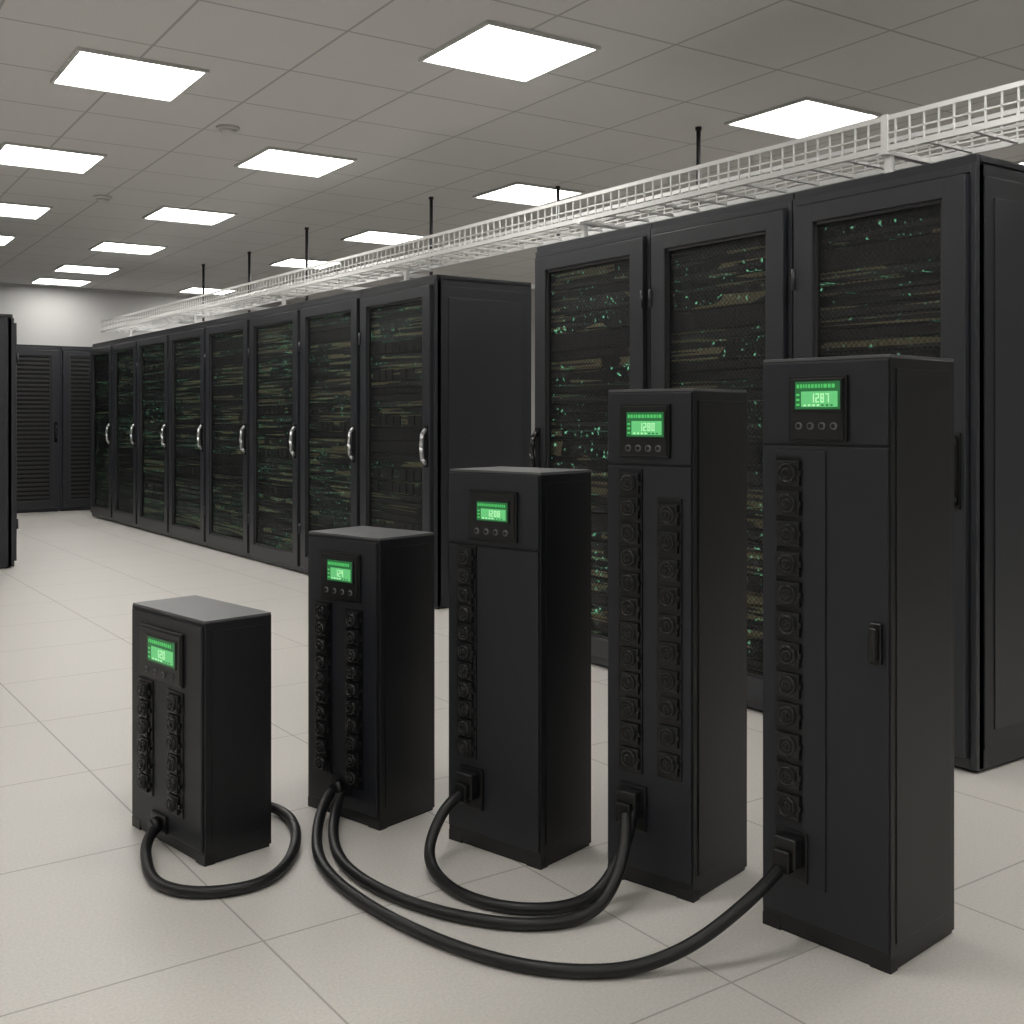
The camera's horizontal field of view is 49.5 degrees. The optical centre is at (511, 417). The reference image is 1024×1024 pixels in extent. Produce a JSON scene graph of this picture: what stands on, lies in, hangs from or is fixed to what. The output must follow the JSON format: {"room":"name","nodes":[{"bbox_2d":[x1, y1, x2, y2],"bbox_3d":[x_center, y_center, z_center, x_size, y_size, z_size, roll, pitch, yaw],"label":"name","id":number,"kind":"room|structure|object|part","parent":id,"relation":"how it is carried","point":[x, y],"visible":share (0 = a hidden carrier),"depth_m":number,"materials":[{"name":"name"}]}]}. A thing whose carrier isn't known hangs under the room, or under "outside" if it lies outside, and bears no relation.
{"room":"server room","nodes":[
{"label":"server room","id":0,"kind":"room"},
{"bbox_2d":[0,285,292,346],"bbox_3d":[-6.880,-0.300,14.799,12.200,3.200,0.120,0,0,-35],"label":"wall","id":1,"kind":"structure","parent":0,"point":[42,315],"depth_m":15.32,"materials":[{"name":"paint"}]},
{"bbox_2d":[0,283,297,302],"bbox_3d":[-6.840,-1.788,14.741,12.200,0.025,0.020,0,0,-35],"label":"trim","id":2,"kind":"structure","parent":1,"relation":"attached to","point":[29,285],"depth_m":15.57,"materials":[{"name":"grey metal"}]},
{"bbox_2d":[0,510,1023,1023],"bbox_3d":[-1.316,1.250,6.902,12.200,0.100,19.200,0,0,-35],"label":"floor","id":3,"kind":"structure","parent":0,"point":[85,938],"depth_m":2.75,"materials":[{"name":"tile"}]},
{"bbox_2d":[0,314,17,568],"bbox_3d":[-4.595,0.185,9.047,0.965,2.030,0.976,0,0,-35],"label":"rack","id":4,"kind":"object","parent":3,"relation":"on","point":[8,328],"visible":1,"depth_m":8.86,"materials":[{"name":"metal"}]},
{"bbox_2d":[17,344,59,512],"bbox_3d":[-6.408,0.135,14.315,0.926,2.130,0.915,0,0,-35],"label":"rack","id":5,"kind":"object","parent":3,"relation":"on","point":[38,366],"visible":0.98,"depth_m":14.11,"materials":[{"name":"metal"}]},
{"bbox_2d":[59,346,91,510],"bbox_3d":[-5.648,0.135,14.850,0.926,2.130,0.915,0,0,-35],"label":"rack","id":6,"kind":"object","parent":3,"relation":"on","point":[74,360],"visible":0.44,"depth_m":14.37,"materials":[{"name":"metal"}]},
{"bbox_2d":[89,340,114,520],"bbox_3d":[-4.571,0.150,13.322,0.825,2.100,0.946,0,0,-35],"label":"rack","id":7,"kind":"object","parent":3,"relation":"on","point":[100,374],"visible":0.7,"depth_m":13.28,"materials":[{"name":"metal"}]},
{"bbox_2d":[111,328,147,527],"bbox_3d":[-4.030,0.103,12.541,0.840,2.193,0.946,0,0,-35],"label":"rack","id":8,"kind":"object","parent":3,"relation":"on","point":[124,350],"depth_m":12.48,"materials":[{"name":"metal"}]},
{"bbox_3d":[-4.249,-0.947,12.419,0.340,0.092,0.070,0,0,-35],"label":"tray support bracket","id":9,"kind":"part","parent":8,"relation":"part of","materials":[{"name":"white metal"}]},
{"bbox_2d":[136,328,170,535],"bbox_3d":[-3.447,0.150,11.728,0.825,2.100,1.046,0,0,-35],"label":"rack","id":10,"kind":"object","parent":3,"relation":"on","point":[152,495],"visible":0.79,"depth_m":11.63,"materials":[{"name":"metal"}]},
{"bbox_2d":[168,314,213,547],"bbox_3d":[-2.849,0.103,10.866,0.840,2.193,1.046,0,0,-35],"label":"rack","id":11,"kind":"object","parent":3,"relation":"on","point":[187,343],"depth_m":10.77,"materials":[{"name":"metal"}]},
{"bbox_3d":[-3.040,-0.947,10.703,0.340,0.092,0.070,0,0,-35],"label":"tray support bracket","id":12,"kind":"part","parent":11,"relation":"part of","materials":[{"name":"white metal"}]},
{"bbox_2d":[132,595,270,866],"bbox_3d":[-0.910,0.872,3.175,0.245,0.656,0.428,0,0,-45],"label":"power distribution unit","id":13,"kind":"object","parent":3,"relation":"on","point":[201,666],"visible":0.99,"depth_m":3.05,"materials":[{"name":"black plastic"}]},
{"bbox_2d":[140,802,300,898],"bbox_3d":[-0.768,1.163,3.041,0.497,0.074,0.531,0,0,-35],"label":"power cable","id":14,"kind":"object","parent":3,"relation":"on","point":[156,881],"visible":0.88,"depth_m":2.85,"materials":[{"name":"black rubber"}]},
{"bbox_2d":[204,312,251,557],"bbox_3d":[-2.238,0.150,10.012,0.825,2.100,1.046,0,0,-35],"label":"rack","id":15,"kind":"object","parent":3,"relation":"on","point":[226,510],"visible":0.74,"depth_m":9.89,"materials":[{"name":"metal"}]},
{"bbox_2d":[248,294,305,571],"bbox_3d":[-1.648,0.103,9.161,0.840,2.193,1.016,0,0,-35],"label":"rack","id":16,"kind":"object","parent":3,"relation":"on","point":[274,333],"depth_m":9.04,"materials":[{"name":"metal"}]},
{"bbox_3d":[-1.830,-0.947,8.986,0.340,0.092,0.070,0,0,-35],"label":"tray support bracket","id":17,"kind":"part","parent":16,"relation":"part of","materials":[{"name":"white metal"}]},
{"bbox_2d":[299,289,362,573],"bbox_3d":[-1.063,0.150,8.344,0.825,2.100,0.986,0,0,-35],"label":"rack","id":18,"kind":"object","parent":3,"relation":"on","point":[329,349],"visible":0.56,"depth_m":8.22,"materials":[{"name":"metal"}]},
{"bbox_2d":[308,526,434,830],"bbox_3d":[-0.446,0.775,3.401,0.327,0.850,0.268,0,0,40],"label":"power distribution unit","id":19,"kind":"object","parent":3,"relation":"on","point":[371,590],"visible":0.99,"depth_m":3.31,"materials":[{"name":"black plastic"}]},
{"bbox_2d":[358,266,530,608],"bbox_3d":[-0.496,0.103,7.527,0.840,2.193,0.996,0,0,-35],"label":"rack","id":20,"kind":"object","parent":3,"relation":"on","point":[445,360],"depth_m":7.21,"materials":[{"name":"metal"}]},
{"bbox_3d":[-0.678,-0.947,7.351,0.340,0.092,0.070,0,0,-35],"label":"tray support bracket","id":21,"kind":"part","parent":20,"relation":"part of","materials":[{"name":"white metal"}]},
{"bbox_2d":[328,790,631,930],"bbox_3d":[-0.200,1.097,2.908,1.004,0.204,0.408,0,0,34],"label":"power cable","id":22,"kind":"object","parent":3,"relation":"on","point":[602,901],"visible":0.97,"depth_m":2.68,"materials":[{"name":"black rubber"}]},
{"bbox_2d":[449,466,590,869],"bbox_3d":[0.004,0.672,3.118,0.340,1.055,0.281,0,0,41],"label":"power distribution unit","id":23,"kind":"object","parent":3,"relation":"on","point":[520,537],"visible":1,"depth_m":3.04,"materials":[{"name":"black plastic"}]},
{"bbox_2d":[424,790,636,915],"bbox_3d":[0.005,1.098,2.830,0.566,0.204,0.303,0,0,29],"label":"power cable","id":24,"kind":"object","parent":3,"relation":"on","point":[575,903],"visible":0.91,"depth_m":2.73,"materials":[{"name":"black rubber"}]},
{"bbox_2d":[311,787,783,978],"bbox_3d":[-0.089,1.109,2.755,1.417,0.182,0.510,0,0,35],"label":"power cable","id":25,"kind":"object","parent":3,"relation":"on","point":[669,955],"visible":0.96,"depth_m":2.45,"materials":[{"name":"black rubber"}]},
{"bbox_2d":[529,221,652,666],"bbox_3d":[0.747,0.103,5.671,1.065,2.193,0.881,0,0,-35],"label":"rack","id":26,"kind":"object","parent":3,"relation":"on","point":[593,313],"depth_m":5.44,"materials":[{"name":"metal"}]},
{"bbox_3d":[0.474,-0.942,5.716,0.340,0.102,0.070,0,0,-35],"label":"tray support bracket","id":27,"kind":"part","parent":26,"relation":"part of","materials":[{"name":"white metal"}]},
{"bbox_2d":[608,388,746,902],"bbox_3d":[0.421,0.563,2.910,0.263,1.274,0.326,0,0,41],"label":"power distribution unit","id":28,"kind":"object","parent":3,"relation":"on","point":[677,457],"visible":1,"depth_m":2.82,"materials":[{"name":"black plastic"}]},
{"bbox_2d":[648,193,794,710],"bbox_3d":[1.240,0.155,4.972,1.065,2.090,0.821,0,0,-35],"label":"rack","id":29,"kind":"object","parent":3,"relation":"on","point":[720,295],"visible":0.36,"depth_m":4.64,"materials":[{"name":"metal"}]},
{"bbox_2d":[763,354,953,974],"bbox_3d":[0.793,0.531,2.591,0.345,1.338,0.332,0,0,-42],"label":"power distribution unit","id":30,"kind":"object","parent":3,"relation":"on","point":[858,451],"visible":0.99,"depth_m":2.49,"materials":[{"name":"black plastic"}]},
{"bbox_2d":[791,151,1023,771],"bbox_3d":[1.708,0.103,4.308,1.065,2.193,0.796,0,0,-35],"label":"rack","id":31,"kind":"object","parent":3,"relation":"on","point":[927,260],"depth_m":3.82,"materials":[{"name":"metal"}]},
{"bbox_2d":[101,80,1023,333],"bbox_3d":[-1.054,-1.062,7.879,0.318,0.136,12.511,0,0,-35],"label":"cable tray","id":32,"kind":"object","parent":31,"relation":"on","point":[977,129],"visible":0.98,"depth_m":5.26,"materials":[{"name":"white metal"}]},
{"bbox_3d":[1.519,-0.942,4.233,0.340,0.102,0.070,0,0,-35],"label":"tray support bracket","id":33,"kind":"part","parent":31,"relation":"part of","materials":[{"name":"white metal"}]},
{"bbox_2d":[0,0,1023,301],"bbox_3d":[-1.316,-1.850,6.902,12.200,0.100,19.200,0,0,-35],"label":"ceiling","id":34,"kind":"structure","parent":0,"point":[343,78],"depth_m":6.37,"materials":[{"name":"tile"}]},
{"bbox_2d":[0,234,16,245],"bbox_3d":[-5.335,-1.791,11.043,0.650,0.018,0.650,0,0,-33],"label":"ceiling light panel","id":35,"kind":"object","parent":34,"relation":"in","point":[4,239],"depth_m":11.07,"materials":[{"name":"white plastic"}]},
{"bbox_2d":[0,201,52,219],"bbox_3d":[-4.355,-1.791,9.531,0.650,0.018,0.650,0,0,-33],"label":"ceiling light panel","id":36,"kind":"object","parent":34,"relation":"in","point":[7,209],"depth_m":9.58,"materials":[{"name":"white plastic"}]},
{"bbox_2d":[0,141,106,173],"bbox_3d":[-3.214,-1.791,7.669,0.650,0.018,0.650,0,0,-33],"label":"ceiling light panel","id":37,"kind":"object","parent":34,"relation":"in","point":[11,154],"depth_m":7.66,"materials":[{"name":"white plastic"}]},
{"bbox_2d":[30,277,92,285],"bbox_3d":[-5.932,-1.791,14.598,0.650,0.018,0.650,0,0,-33],"label":"ceiling light panel","id":38,"kind":"object","parent":34,"relation":"in","point":[40,280],"depth_m":14.56,"materials":[{"name":"white plastic"}]},
{"bbox_2d":[53,264,120,274],"bbox_3d":[-5.129,-1.791,13.390,0.650,0.018,0.650,0,0,-33],"label":"ceiling light panel","id":39,"kind":"object","parent":34,"relation":"in","point":[73,268],"depth_m":13.38,"materials":[{"name":"white plastic"}]},
{"bbox_2d":[93,195,111,202],"bbox_3d":[-3.330,-1.778,9.031,0.148,0.045,0.148,0,0,-35],"label":"smoke detector","id":40,"kind":"object","parent":34,"relation":"attached to","point":[100,198],"visible":1,"depth_m":8.99,"materials":[{"name":"white plastic"}]},
{"bbox_2d":[89,241,167,254],"bbox_3d":[-4.051,-1.791,11.703,0.650,0.018,0.650,0,0,-33],"label":"ceiling light panel","id":41,"kind":"object","parent":34,"relation":"in","point":[106,246],"depth_m":11.65,"materials":[{"name":"white plastic"}]},
{"bbox_2d":[50,46,208,102],"bbox_3d":[-2.012,-1.791,5.824,0.650,0.018,0.650,0,0,-33],"label":"ceiling light panel","id":42,"kind":"object","parent":34,"relation":"in","point":[85,68],"depth_m":5.80,"materials":[{"name":"white plastic"}]},
{"bbox_2d":[148,264,204,330],"bbox_3d":[-3.879,-1.385,12.803,0.732,0.830,0.044,0,0,-35],"label":"rod","id":43,"kind":"object","parent":34,"relation":"hanging from","point":[203,265],"visible":0.42,"depth_m":12.98,"materials":[{"name":"grey metal"}]},
{"bbox_2d":[142,205,237,225],"bbox_3d":[-2.859,-1.791,9.839,0.650,0.018,0.650,0,0,-33],"label":"ceiling light panel","id":44,"kind":"object","parent":34,"relation":"in","point":[163,213],"depth_m":9.81,"materials":[{"name":"white plastic"}]},
{"bbox_2d":[178,286,237,294],"bbox_3d":[-4.288,-1.791,15.634,0.650,0.018,0.650,0,0,-33],"label":"ceiling light panel","id":45,"kind":"object","parent":34,"relation":"in","point":[192,289],"depth_m":15.58,"materials":[{"name":"white plastic"}]},
{"bbox_2d":[181,252,250,323],"bbox_3d":[-3.142,-1.385,11.818,0.802,0.830,0.044,0,0,-35],"label":"rod","id":46,"kind":"object","parent":34,"relation":"hanging from","point":[248,253],"visible":0.41,"depth_m":12.01,"materials":[{"name":"grey metal"}]},
{"bbox_2d":[216,124,239,135],"bbox_3d":[-1.759,-1.778,6.871,0.148,0.045,0.148,0,0,-35],"label":"smoke detector","id":47,"kind":"object","parent":34,"relation":"attached to","point":[225,129],"visible":1,"depth_m":6.83,"materials":[{"name":"white plastic"}]},
{"bbox_2d":[243,227,308,310],"bbox_3d":[-2.179,-1.385,10.331,0.662,0.830,0.044,0,0,-35],"label":"rod","id":48,"kind":"object","parent":34,"relation":"hanging from","point":[306,228],"visible":0.52,"depth_m":10.48,"materials":[{"name":"grey metal"}]},
{"bbox_2d":[234,146,356,177],"bbox_3d":[-1.523,-1.791,7.796,0.650,0.018,0.650,0,0,-33],"label":"ceiling light panel","id":49,"kind":"object","parent":34,"relation":"in","point":[270,159],"depth_m":7.78,"materials":[{"name":"white plastic"}]},
{"bbox_2d":[269,257,342,268],"bbox_3d":[-2.391,-1.791,12.873,0.650,0.018,0.650,0,0,-33],"label":"ceiling light panel","id":50,"kind":"object","parent":34,"relation":"in","point":[291,261],"depth_m":12.81,"materials":[{"name":"white plastic"}]},
{"bbox_2d":[341,229,427,244],"bbox_3d":[-1.267,-1.791,11.034,0.650,0.018,0.650,0,0,-33],"label":"ceiling light panel","id":51,"kind":"object","parent":34,"relation":"in","point":[368,236],"depth_m":11.01,"materials":[{"name":"white plastic"}]},
{"bbox_2d":[337,197,433,290],"bbox_3d":[-0.982,-1.385,8.813,0.872,0.830,0.044,0,0,-35],"label":"rod","id":52,"kind":"object","parent":34,"relation":"hanging from","point":[431,199],"visible":0.47,"depth_m":9.03,"materials":[{"name":"grey metal"}]},
{"bbox_2d":[397,186,559,288],"bbox_3d":[-0.208,-1.385,8.227,1.462,0.830,0.044,0,0,-35],"label":"rod","id":53,"kind":"object","parent":34,"relation":"hanging from","point":[412,276],"visible":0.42,"depth_m":8.61,"materials":[{"name":"grey metal"}]},
{"bbox_2d":[418,20,600,82],"bbox_3d":[-0.019,-1.791,5.461,0.650,0.018,0.650,0,0,-33],"label":"ceiling light panel","id":54,"kind":"object","parent":34,"relation":"in","point":[489,48],"depth_m":5.44,"materials":[{"name":"white plastic"}]},
{"bbox_2d":[472,182,584,205],"bbox_3d":[0.128,-1.791,8.898,0.650,0.018,0.650,0,0,-33],"label":"ceiling light panel","id":55,"kind":"object","parent":34,"relation":"in","point":[516,192],"depth_m":8.89,"materials":[{"name":"white plastic"}]},
{"bbox_2d":[577,126,701,238],"bbox_3d":[0.737,-1.385,6.574,1.102,0.830,0.044,0,0,-35],"label":"rod","id":56,"kind":"object","parent":34,"relation":"hanging from","point":[698,129],"visible":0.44,"depth_m":6.86,"materials":[{"name":"grey metal"}]},
{"bbox_2d":[725,96,881,138],"bbox_3d":[1.742,-1.791,6.659,0.650,0.018,0.650,0,0,-33],"label":"ceiling light panel","id":57,"kind":"object","parent":34,"relation":"in","point":[805,116],"depth_m":6.63,"materials":[{"name":"white plastic"}]},
{"bbox_2d":[531,289,534,434],"bbox_3d":[3.720,-0.300,10.450,0.120,3.200,19.200,0,0,-35],"label":"wall","id":58,"kind":"structure","parent":0,"point":[532,290],"depth_m":15.23,"materials":[{"name":"paint"}]},
{"bbox_2d":[1014,160,1023,164],"bbox_3d":[3.702,-1.791,8.114,0.650,0.018,0.650,0,0,-33],"label":"ceiling light panel","id":59,"kind":"object","parent":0,"point":[1021,161],"depth_m":7.76,"materials":[{"name":"white plastic"}]}
]}

